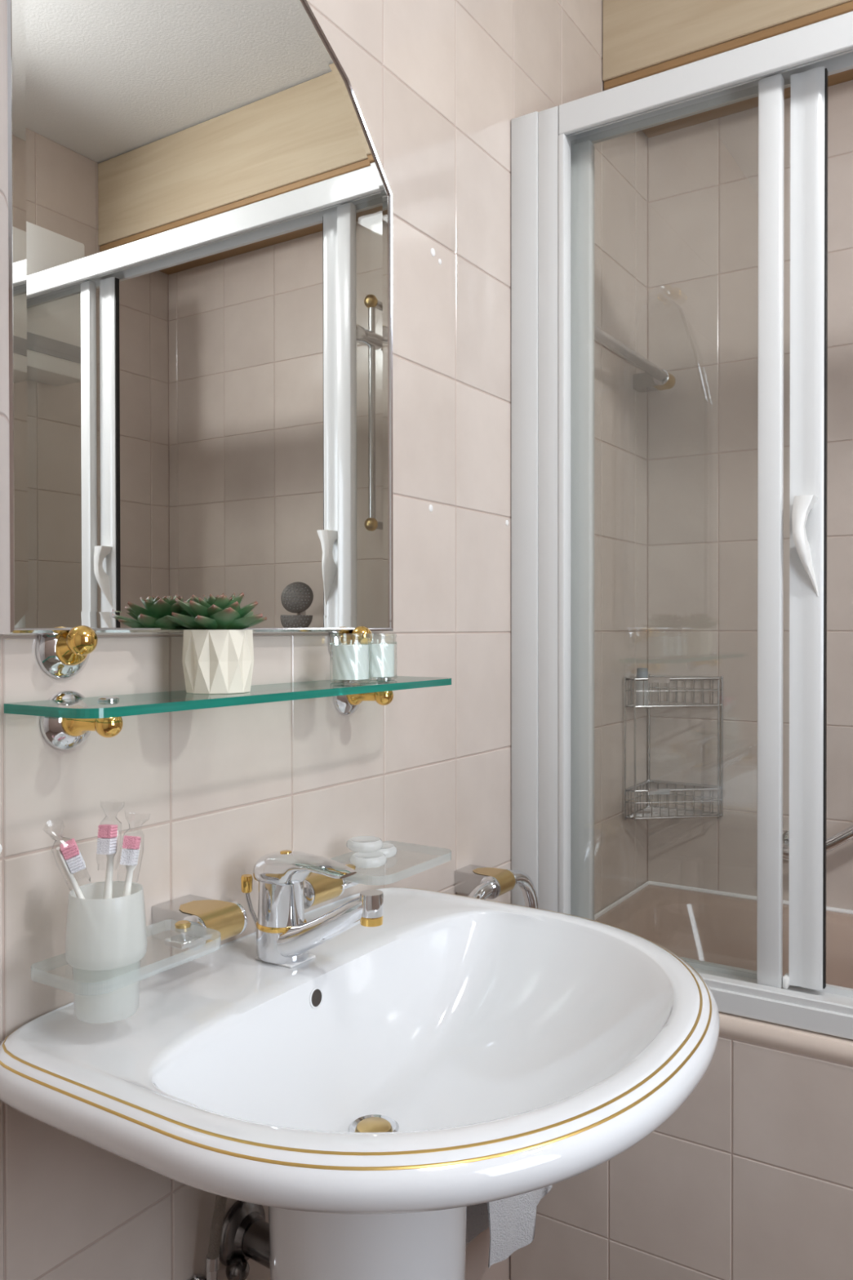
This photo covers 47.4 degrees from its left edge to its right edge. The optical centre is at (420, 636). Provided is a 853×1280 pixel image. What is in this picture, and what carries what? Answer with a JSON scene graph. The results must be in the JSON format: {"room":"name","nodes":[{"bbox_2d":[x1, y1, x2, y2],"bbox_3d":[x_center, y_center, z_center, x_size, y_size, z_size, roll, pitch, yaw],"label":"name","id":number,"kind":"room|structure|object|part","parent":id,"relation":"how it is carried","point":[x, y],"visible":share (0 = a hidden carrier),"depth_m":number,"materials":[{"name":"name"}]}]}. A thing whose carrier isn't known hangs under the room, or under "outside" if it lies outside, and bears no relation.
{"room":"bathroom","nodes":[
{"label":"bathroom","id":0,"kind":"room"},
{"bbox_2d":[0,0,647,1279],"bbox_3d":[-0.346,-0.101,1.009,0.101,2.600,3.273,0,1,33],"label":"wall","id":1,"kind":"structure","parent":0,"point":[438,86],"depth_m":1.42,"materials":[{"name":"beige tile"}]},
{"bbox_2d":[0,0,393,679],"bbox_3d":[-0.199,-0.405,1.096,0.052,0.887,0.595,0,1,33],"label":"wall mirror","id":2,"kind":"object","parent":1,"relation":"attached to","point":[196,196],"visible":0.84,"depth_m":1.03,"materials":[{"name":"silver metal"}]},
{"bbox_3d":[-0.321,0.008,0.905,0.033,0.038,0.046,0,1,-37],"label":"knob","id":3,"kind":"part","parent":2,"relation":"part of","materials":[{"name":"gold metal"}]},
{"bbox_3d":[-0.085,0.005,1.270,0.033,0.038,0.046,0,1,-38],"label":"knob","id":4,"kind":"part","parent":2,"relation":"part of","materials":[{"name":"gold metal"}]},
{"bbox_2d":[187,1273,206,1279],"bbox_3d":[-0.233,0.734,1.053,0.050,0.060,0.060,0,1,33],"label":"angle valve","id":5,"kind":"object","parent":1,"relation":"attached to","point":[198,1276],"visible":0.8,"depth_m":1.07,"materials":[{"name":"silver metal"}]},
{"bbox_2d":[205,1194,226,1279],"bbox_3d":[-0.214,0.604,1.057,0.041,0.213,0.015,0,1,-30],"label":"supply hose","id":6,"kind":"object","parent":5,"relation":"attached to","point":[212,1262],"visible":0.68,"depth_m":1.05,"materials":[{"name":"silver metal"}]},
{"bbox_2d":[151,894,247,950],"bbox_3d":[-0.261,0.300,0.934,0.128,0.035,0.236,0,1,33],"label":"holder","id":7,"kind":"object","parent":1,"relation":"attached to","point":[193,922],"visible":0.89,"depth_m":1.00,"materials":[{"name":"gold metal"}]},
{"bbox_2d":[65,880,146,1023],"bbox_3d":[-0.280,0.280,0.866,0.069,0.109,0.069,0,1,33],"label":"tumbler","id":8,"kind":"object","parent":7,"relation":"in","point":[106,940],"visible":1,"depth_m":0.84,"materials":[{"name":"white glass"}]},
{"bbox_2d":[45,829,90,898],"bbox_3d":[-0.290,0.239,0.847,0.023,0.168,0.081,0,1,43],"label":"toothbrush","id":9,"kind":"object","parent":8,"relation":"in","point":[68,853],"visible":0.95,"depth_m":0.83,"materials":[{"name":"white plastic"}]},
{"bbox_3d":[-0.289,0.252,0.854,0.011,0.144,0.069,0,1,40],"label":"handle","id":10,"kind":"part","parent":9,"relation":"part of","materials":[{"name":"white plastic"}]},
{"bbox_2d":[96,802,124,899],"bbox_3d":[-0.284,0.236,0.880,0.023,0.173,0.030,0,1,33],"label":"toothbrush","id":11,"kind":"object","parent":8,"relation":"in","point":[107,845],"visible":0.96,"depth_m":0.88,"materials":[{"name":"white plastic"}]},
{"bbox_3d":[-0.284,0.247,0.877,0.012,0.151,0.025,0,1,17],"label":"handle","id":12,"kind":"part","parent":11,"relation":"part of","materials":[{"name":"white plastic"}]},
{"bbox_2d":[120,815,144,896],"bbox_3d":[-0.268,0.241,0.879,0.025,0.164,0.049,0,1,33],"label":"toothbrush","id":13,"kind":"object","parent":8,"relation":"in","point":[130,855],"visible":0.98,"depth_m":0.88,"materials":[{"name":"white plastic"}]},
{"bbox_3d":[-0.268,0.253,0.874,0.012,0.139,0.041,0,1,19],"label":"handle","id":14,"kind":"part","parent":13,"relation":"part of","materials":[{"name":"white plastic"}]},
{"bbox_2d":[177,936,189,940],"bbox_3d":[-0.235,0.299,0.960,0.012,0.003,0.012,0,1,42],"label":"washer","id":15,"kind":"object","parent":7,"relation":"in","point":[179,938],"depth_m":0.96,"materials":[{"name":"silver metal"}]},
{"bbox_2d":[4,675,451,750],"bbox_3d":[-0.165,0.078,1.082,0.126,0.057,0.596,0,1,33],"label":"glass shelf","id":16,"kind":"object","parent":1,"relation":"attached to","point":[68,718],"visible":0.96,"depth_m":0.92,"materials":[{"name":"green glass"}]},
{"bbox_3d":[-0.303,0.080,0.905,0.063,0.030,0.030,0,1,33],"label":"knob","id":17,"kind":"part","parent":16,"relation":"part of","materials":[{"name":"gold metal"}]},
{"bbox_2d":[167,592,266,693],"bbox_3d":[-0.206,0.005,1.013,0.106,0.104,0.102,0,1,33],"label":"potted succulent","id":18,"kind":"object","parent":16,"relation":"on","point":[218,656],"visible":1,"depth_m":0.98,"materials":[{"name":"white ceramic"}]},
{"bbox_2d":[182,629,253,693],"bbox_3d":[-0.211,0.025,1.012,0.074,0.064,0.073,0,1,33],"label":"pot","id":19,"kind":"object","parent":18,"relation":"attached to","point":[215,661],"depth_m":0.98,"materials":[{"name":"beige ceramic"}]},
{"bbox_3d":[-0.161,0.062,1.080,0.117,0.008,0.596,0,1,33],"label":"glass plate","id":20,"kind":"part","parent":16,"relation":"part of","materials":[{"name":"glass"}]},
{"bbox_2d":[328,633,371,683],"bbox_3d":[-0.086,0.026,1.189,0.052,0.059,0.052,0,1,33],"label":"candle jar","id":21,"kind":"object","parent":16,"relation":"on","point":[349,662],"visible":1,"depth_m":1.17,"materials":[{"name":"clear glass"}]},
{"bbox_3d":[-0.064,0.077,1.276,0.063,0.030,0.030,0,1,33],"label":"knob","id":22,"kind":"part","parent":16,"relation":"part of","materials":[{"name":"gold metal"}]},
{"bbox_2d":[356,634,397,679],"bbox_3d":[-0.056,0.025,1.251,0.052,0.059,0.052,0,1,33],"label":"candle jar","id":23,"kind":"object","parent":16,"relation":"on","point":[381,663],"visible":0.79,"depth_m":1.23,"materials":[{"name":"clear glass"}]},
{"bbox_2d":[219,1200,270,1279],"bbox_3d":[-0.171,0.694,1.105,0.095,0.078,0.074,0,1,33],"label":"pipe","id":24,"kind":"object","parent":1,"relation":"attached to","point":[245,1236],"visible":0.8,"depth_m":1.10,"materials":[{"name":"silver metal"}]},
{"bbox_2d":[303,864,362,909],"bbox_3d":[-0.072,0.297,1.224,0.130,0.035,0.243,0,1,33],"label":"wall bracket","id":25,"kind":"object","parent":1,"relation":"attached to","point":[318,888],"visible":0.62,"depth_m":1.14,"materials":[{"name":"gold metal"}]},
{"bbox_2d":[346,835,382,852],"bbox_3d":[-0.072,0.265,1.242,0.046,0.012,0.046,0,1,33],"label":"soap","id":26,"kind":"object","parent":25,"relation":"on","point":[360,843],"visible":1,"depth_m":1.23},
{"bbox_2d":[349,851,386,867],"bbox_3d":[-0.066,0.278,1.211,0.046,0.012,0.046,0,1,33],"label":"soap","id":27,"kind":"object","parent":25,"relation":"on","point":[370,859],"visible":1,"depth_m":1.20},
{"bbox_2d":[375,842,397,857],"bbox_3d":[-0.053,0.278,1.260,0.044,0.012,0.044,0,1,33],"label":"soap","id":28,"kind":"object","parent":25,"relation":"on","point":[389,850],"visible":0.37,"depth_m":1.25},
{"bbox_2d":[428,504,432,511],"bbox_3d":[0.015,-0.195,1.475,0.002,0.011,0.011,0,1,33],"label":"light","id":29,"kind":"object","parent":1,"relation":"attached to","point":[430,506],"depth_m":1.47,"materials":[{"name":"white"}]},
{"bbox_2d":[431,248,435,256],"bbox_3d":[0.019,-0.585,1.478,0.002,0.012,0.012,0,1,33],"label":"light","id":30,"kind":"object","parent":1,"relation":"attached to","point":[433,250],"depth_m":1.48,"materials":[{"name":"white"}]},
{"bbox_2d":[454,864,538,908],"bbox_3d":[0.102,0.513,1.537,0.083,0.286,0.259,0,1,33],"label":"towel ring","id":31,"kind":"object","parent":1,"relation":"attached to","point":[483,882],"visible":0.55,"depth_m":1.53,"materials":[{"name":"silver metal"}]},
{"bbox_2d":[466,1184,552,1267],"bbox_3d":[0.128,0.780,1.518,0.099,0.324,0.213,0,1,33],"label":"toilet paper","id":32,"kind":"object","parent":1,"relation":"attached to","point":[511,1221],"visible":0.2,"depth_m":1.48,"materials":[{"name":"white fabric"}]},
{"bbox_2d":[594,324,675,392],"bbox_3d":[0.395,-0.573,1.984,0.083,0.035,0.531,0,1,33],"label":"towel rail","id":33,"kind":"object","parent":1,"relation":"attached to","point":[654,378],"visible":0.44,"depth_m":2.06,"materials":[{"name":"silver metal"}]},
{"bbox_2d":[623,674,723,821],"bbox_3d":[0.562,0.246,2.155,0.175,0.315,0.160,0,1,33],"label":"basket","id":34,"kind":"object","parent":1,"relation":"attached to","point":[649,812],"visible":0.93,"depth_m":2.14,"materials":[{"name":"silver metal"}]},
{"bbox_3d":[0.449,0.246,2.136,0.005,0.315,0.005,0,1,33],"label":"post","id":35,"kind":"part","parent":34,"relation":"part of","materials":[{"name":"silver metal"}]},
{"bbox_3d":[0.469,0.246,2.124,0.005,0.315,0.005,0,1,33],"label":"post","id":36,"kind":"part","parent":34,"relation":"part of","materials":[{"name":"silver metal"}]},
{"bbox_2d":[635,667,648,705],"bbox_3d":[0.492,0.111,2.155,0.027,0.082,0.027,0,1,33],"label":"shampoo bottle","id":37,"kind":"object","parent":34,"relation":"in","point":[641,672],"visible":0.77,"depth_m":2.14,"materials":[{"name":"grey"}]},
{"bbox_3d":[0.533,0.245,2.266,0.005,0.315,0.005,0,1,33],"label":"post","id":38,"kind":"part","parent":34,"relation":"part of","materials":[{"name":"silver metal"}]},
{"bbox_3d":[0.522,0.341,2.130,0.050,0.012,0.002,0,0,-8],"label":"plate","id":39,"kind":"part","parent":34,"relation":"part of","materials":[{"name":"silver metal"}]},
{"bbox_3d":[0.521,0.096,2.127,0.050,0.012,0.002,0,0,-8],"label":"plate","id":40,"kind":"part","parent":34,"relation":"part of","materials":[{"name":"silver metal"}]},
{"bbox_2d":[626,779,721,819],"bbox_3d":[0.562,0.368,2.157,0.174,0.066,0.160,0,1,33],"label":"wire tray","id":41,"kind":"object","parent":34,"relation":"on","point":[649,812],"depth_m":2.15,"materials":[{"name":"silver metal"}]},
{"bbox_2d":[626,675,721,707],"bbox_3d":[0.562,0.123,2.155,0.174,0.066,0.160,0,1,33],"label":"wire tray","id":42,"kind":"object","parent":34,"relation":"on","point":[651,679],"depth_m":2.14,"materials":[{"name":"silver metal"}]},
{"bbox_3d":[0.659,0.246,2.150,0.005,0.315,0.005,0,1,33],"label":"post","id":43,"kind":"part","parent":34,"relation":"part of","materials":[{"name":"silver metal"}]},
{"bbox_3d":[0.675,0.245,2.174,0.005,0.315,0.005,0,1,33],"label":"post","id":44,"kind":"part","parent":34,"relation":"part of","materials":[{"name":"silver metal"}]},
{"bbox_2d":[510,1035,852,1279],"bbox_3d":[0.848,0.906,1.255,1.643,0.578,0.008,0,1,33],"label":"panel","id":45,"kind":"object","parent":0,"point":[750,1177],"depth_m":1.49,"materials":[{"name":"beige tile"}]},
{"bbox_2d":[646,80,852,910],"bbox_3d":[1.289,-0.110,1.841,1.746,2.600,0.100,0,1,33],"label":"wall","id":46,"kind":"structure","parent":0,"point":[703,177],"depth_m":2.17,"materials":[{"name":"beige tile"}]},
{"bbox_2d":[782,825,852,860],"bbox_3d":[0.955,0.330,1.960,0.489,0.311,0.070,0,1,33],"label":"grab bar","id":47,"kind":"object","parent":46,"relation":"attached to","point":[845,836],"visible":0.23,"depth_m":1.99,"materials":[{"name":"silver metal"}]},
{"bbox_3d":[0.388,1.232,0.547,1.845,0.060,3.273,0,1,33],"label":"floor","id":48,"kind":"structure","parent":0,"visible":0},
{"bbox_2d":[268,1206,466,1279],"bbox_3d":[-0.054,0.860,1.012,0.250,0.676,0.248,0,1,33],"label":"pedestal","id":49,"kind":"object","parent":48,"relation":"on","point":[431,1245],"visible":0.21,"depth_m":0.92,"materials":[{"name":"white ceramic"}]},
{"bbox_2d":[0,887,719,1214],"bbox_3d":[0.007,0.436,0.969,0.540,0.169,0.666,0,1,33],"label":"washbasin","id":50,"kind":"object","parent":49,"relation":"on","point":[453,1051],"visible":0.98,"depth_m":0.96,"materials":[{"name":"white ceramic"}]},
{"bbox_2d":[240,849,383,968],"bbox_3d":[-0.121,0.295,1.048,0.190,0.119,0.055,0,1,33],"label":"mixer tap","id":51,"kind":"object","parent":50,"relation":"on","point":[284,937],"visible":1,"depth_m":1.04,"materials":[{"name":"silver metal"}]},
{"bbox_3d":[-0.196,0.279,1.094,0.013,0.018,0.013,0,1,33],"label":"rod knob","id":52,"kind":"part","parent":51,"relation":"part of","materials":[{"name":"gold metal"}]},
{"bbox_3d":[-0.186,0.310,1.088,0.028,0.049,0.005,0,1,33],"label":"popup rod","id":53,"kind":"part","parent":51,"relation":"part of","materials":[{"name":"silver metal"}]},
{"bbox_3d":[-0.126,0.254,1.051,0.120,0.036,0.052,0,1,33],"label":"lever","id":54,"kind":"part","parent":51,"relation":"part of","materials":[{"name":"silver metal"}]},
{"bbox_3d":[-0.114,0.308,1.043,0.153,0.086,0.052,0,1,33],"label":"spout","id":55,"kind":"part","parent":51,"relation":"part of","materials":[{"name":"silver metal"}]},
{"bbox_2d":[360,889,383,918],"bbox_3d":[-0.051,0.276,1.002,0.024,0.023,0.024,0,1,33],"label":"outlet","id":56,"kind":"object","parent":51,"relation":"attached to","point":[371,901],"depth_m":0.99,"materials":[{"name":"silver metal"}]},
{"bbox_2d":[594,880,852,1066],"bbox_3d":[1.031,0.781,1.540,1.642,0.408,0.699,0,1,33],"label":"bathtub","id":57,"kind":"object","parent":48,"relation":"on","point":[706,925],"visible":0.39,"depth_m":2.08,"materials":[{"name":"beige ceramic"}]},
{"bbox_2d":[511,11,852,1039],"bbox_3d":[0.870,-0.157,1.284,1.643,1.480,0.088,0,1,33],"label":"shower door frame","id":58,"kind":"structure","parent":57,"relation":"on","point":[553,148],"depth_m":1.52,"materials":[{"name":"white metal"}]},
{"bbox_3d":[0.870,-0.870,1.278,1.545,0.050,0.087,0,1,33],"label":"header rail","id":59,"kind":"part","parent":58,"relation":"part of","materials":[{"name":"white metal"}]},
{"bbox_3d":[0.872,0.560,1.290,1.525,0.047,0.087,0,1,33],"label":"rail","id":60,"kind":"part","parent":58,"relation":"part of","materials":[{"name":"white metal"}]},
{"bbox_3d":[0.580,-0.136,1.464,0.033,0.150,0.034,0,1,33],"label":"handle","id":61,"kind":"part","parent":58,"relation":"part of","materials":[{"name":"white plastic"}]},
{"bbox_3d":[0.384,-1.428,0.524,1.845,0.060,3.273,0,1,33],"label":"ceiling","id":62,"kind":"structure","parent":0,"visible":0},
{"bbox_2d":[602,0,852,137],"bbox_3d":[1.144,-1.274,1.699,1.643,0.261,0.276,0,1,33],"label":"wooden boxing","id":63,"kind":"object","parent":62,"relation":"attached to","point":[642,38],"visible":0.66,"depth_m":1.95,"materials":[{"name":"brown wood"}]}
]}

